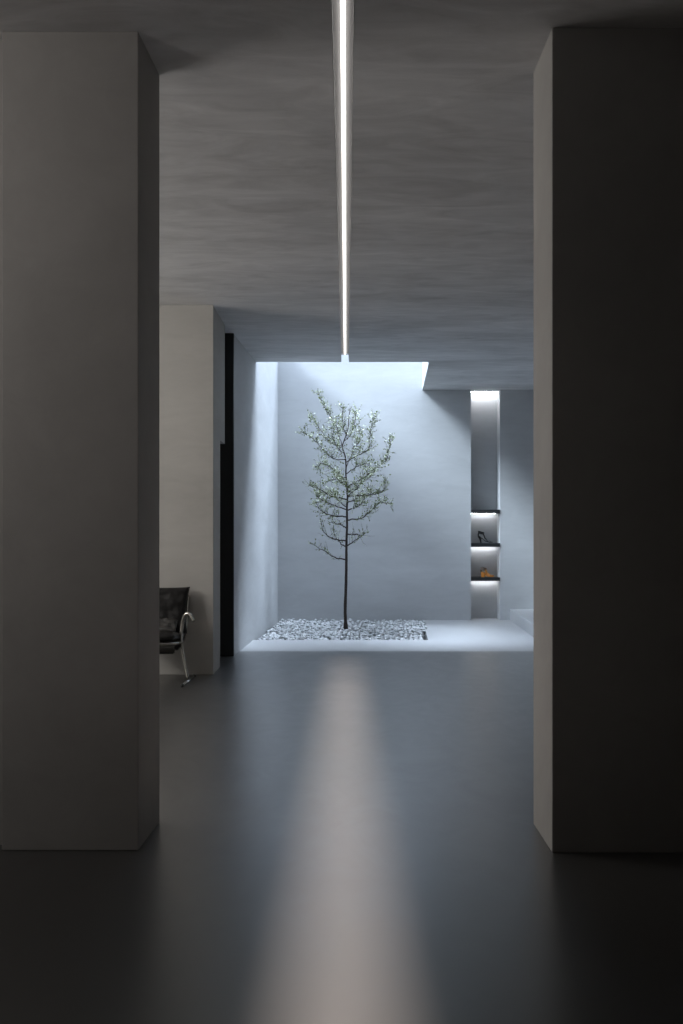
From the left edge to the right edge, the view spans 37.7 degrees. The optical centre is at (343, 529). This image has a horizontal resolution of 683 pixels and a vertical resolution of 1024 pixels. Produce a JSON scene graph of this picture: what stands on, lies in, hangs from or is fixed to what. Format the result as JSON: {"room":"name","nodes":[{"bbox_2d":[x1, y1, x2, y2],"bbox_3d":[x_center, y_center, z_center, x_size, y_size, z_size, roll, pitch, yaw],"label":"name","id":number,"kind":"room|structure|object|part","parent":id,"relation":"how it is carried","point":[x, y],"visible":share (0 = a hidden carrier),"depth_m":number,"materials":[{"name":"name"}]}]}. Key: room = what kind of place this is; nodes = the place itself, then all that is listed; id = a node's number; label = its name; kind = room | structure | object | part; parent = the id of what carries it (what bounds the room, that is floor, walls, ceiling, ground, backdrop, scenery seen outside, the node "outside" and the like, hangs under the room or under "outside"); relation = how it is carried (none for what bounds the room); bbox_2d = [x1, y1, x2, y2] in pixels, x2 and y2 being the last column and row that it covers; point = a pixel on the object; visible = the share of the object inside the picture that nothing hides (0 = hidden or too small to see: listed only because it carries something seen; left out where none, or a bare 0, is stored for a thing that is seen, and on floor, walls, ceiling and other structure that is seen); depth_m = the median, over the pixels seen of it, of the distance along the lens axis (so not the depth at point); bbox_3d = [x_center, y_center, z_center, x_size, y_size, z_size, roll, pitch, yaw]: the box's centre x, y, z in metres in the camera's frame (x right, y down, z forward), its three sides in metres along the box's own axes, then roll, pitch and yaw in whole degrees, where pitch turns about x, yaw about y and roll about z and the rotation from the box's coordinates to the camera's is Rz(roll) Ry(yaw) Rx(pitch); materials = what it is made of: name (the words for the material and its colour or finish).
{"room":"entrance hall","nodes":[
{"label":"entrance hall","id":0,"kind":"room"},
{"bbox_2d":[0,40,1,844],"bbox_3d":[-3.168,-0.348,4.107,3.663,3.200,0.265,0,0,0],"label":"wall","id":1,"kind":"structure","parent":0,"point":[0,40],"depth_m":3.98,"materials":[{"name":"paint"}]},
{"bbox_2d":[2,32,158,849],"bbox_3d":[-1.063,-0.348,4.093,0.548,3.200,0.375,0,0,0],"label":"wall","id":2,"kind":"structure","parent":0,"point":[80,110],"depth_m":3.90,"materials":[{"name":"paint"}]},
{"bbox_2d":[159,305,224,674],"bbox_3d":[-3.066,-0.348,9.080,3.868,3.200,0.840,0,0,0],"label":"wall","id":3,"kind":"structure","parent":0,"point":[191,337],"depth_m":8.66,"materials":[{"name":"paint"}]},
{"bbox_2d":[234,335,277,654],"bbox_3d":[-1.131,-0.573,12.075,0.428,4.050,4.249,0,0,0],"label":"wall","id":4,"kind":"structure","parent":0,"point":[255,383],"depth_m":11.47,"materials":[{"name":"paint"}]},
{"bbox_2d":[220,333,233,655],"bbox_3d":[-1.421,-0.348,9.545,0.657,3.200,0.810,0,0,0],"label":"door","id":5,"kind":"structure","parent":4,"relation":"in","point":[227,449],"depth_m":9.90,"materials":[{"name":"black metal"}]},
{"bbox_2d":[0,618,682,1023],"bbox_3d":[-0.400,1.352,5.485,9.600,0.200,17.770,0,0,0],"label":"floor","id":6,"kind":"structure","parent":0,"point":[339,837],"depth_m":3.58,"materials":[{"name":"grey concrete"}]},
{"bbox_2d":[159,587,195,686],"bbox_3d":[-1.600,0.869,8.284,0.765,0.765,0.691,0,0,0],"label":"lounge armchair","id":7,"kind":"object","parent":6,"relation":"on","point":[173,602],"visible":0.4,"depth_m":8.43,"materials":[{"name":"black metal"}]},
{"bbox_3d":[-1.600,0.879,8.200,0.500,0.143,0.498,0,0,0],"label":"seat","id":8,"kind":"part","parent":7,"relation":"part of","materials":[{"name":"black leather"}]},
{"bbox_3d":[-1.600,0.682,8.519,0.556,0.390,0.212,0,0,0],"label":"backrest","id":9,"kind":"part","parent":7,"relation":"part of","materials":[{"name":"black leather"}]},
{"bbox_2d":[510,609,532,636],"bbox_3d":[3.182,1.176,12.300,2.037,0.152,3.200,0,0,0],"label":"plinth","id":10,"kind":"object","parent":6,"relation":"on","point":[523,618],"visible":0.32,"depth_m":12.89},
{"bbox_2d":[0,0,682,392],"bbox_3d":[-0.400,-2.123,5.485,9.600,0.350,17.770,0,0,0],"label":"ceiling","id":11,"kind":"structure","parent":0,"point":[441,258],"depth_m":5.30,"materials":[{"name":"paint"}]},
{"bbox_2d":[331,0,354,353],"bbox_3d":[0.001,-1.991,6.440,0.087,0.084,10.080,0,0,0],"label":"ceiling light","id":12,"kind":"object","parent":11,"relation":"attached to","point":[342,11],"visible":1,"depth_m":5.10,"materials":[{"name":"grey paint"}]},
{"bbox_2d":[340,0,345,353],"bbox_3d":[0.001,-2.021,6.440,0.021,0.012,10.080,0,0,0],"label":"diffuser","id":13,"kind":"object","parent":12,"relation":"attached to","point":[342,2],"depth_m":5.69,"materials":[{"name":"white plastic"}]},
{"bbox_2d":[278,355,532,622],"bbox_3d":[1.642,-0.573,14.135,5.117,4.050,0.470,0,0,0],"label":"wall","id":14,"kind":"structure","parent":0,"point":[457,453],"depth_m":13.90,"materials":[{"name":"paint"}]},
{"bbox_2d":[471,543,499,546],"bbox_3d":[1.966,0.209,14.028,0.401,0.051,0.281,0,0,0],"label":"niche shelf","id":15,"kind":"object","parent":14,"relation":"attached to","point":[472,544],"visible":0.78,"depth_m":13.89,"materials":[{"name":"black metal"}]},
{"bbox_2d":[478,531,492,542],"bbox_3d":[1.977,0.097,14.008,0.209,0.176,0.085,0,0,8],"label":"sandal","id":16,"kind":"object","parent":15,"relation":"on","point":[479,532],"visible":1,"depth_m":13.99,"materials":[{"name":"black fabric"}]},
{"bbox_2d":[471,577,499,580],"bbox_3d":[1.966,0.684,14.028,0.401,0.051,0.281,0,0,0],"label":"niche shelf","id":17,"kind":"object","parent":14,"relation":"attached to","point":[472,578],"visible":0.77,"depth_m":13.89,"materials":[{"name":"black metal"}]},
{"bbox_2d":[480,567,493,576],"bbox_3d":[1.994,0.589,13.952,0.184,0.140,0.075,0,0,14],"label":"sandal","id":18,"kind":"object","parent":17,"relation":"on","point":[482,568],"visible":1,"depth_m":13.94,"materials":[{"name":"orange leather"}]},
{"bbox_2d":[471,510,499,513],"bbox_3d":[1.966,-0.258,14.028,0.401,0.051,0.281,0,0,0],"label":"niche shelf","id":19,"kind":"object","parent":14,"relation":"attached to","point":[472,511],"visible":0.78,"depth_m":13.89,"materials":[{"name":"black metal"}]},
{"bbox_2d":[533,28,682,852],"bbox_3d":[2.503,-0.348,4.068,3.394,3.200,0.384,0,0,0],"label":"wall","id":20,"kind":"structure","parent":0,"point":[608,102],"depth_m":3.88,"materials":[{"name":"paint"}]},
{"bbox_3d":[0.032,1.377,12.639,2.121,0.150,2.517,0,0,0],"label":"floor","id":21,"kind":"structure","parent":0,"visible":0},
{"bbox_2d":[258,618,426,639],"bbox_3d":[0.054,1.266,12.624,2.108,0.096,2.617,0,0,0],"label":"gravel","id":22,"kind":"object","parent":21,"relation":"on","point":[290,629],"visible":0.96,"depth_m":12.45,"materials":[{"name":"grey gravel"}]},
{"bbox_2d":[295,388,394,629],"bbox_3d":[0.046,-0.247,12.602,1.186,3.142,1.036,0,0,13],"label":"tree","id":23,"kind":"object","parent":21,"relation":"on","point":[339,476],"visible":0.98,"depth_m":12.65,"materials":[{"name":"green plant"}]}
]}

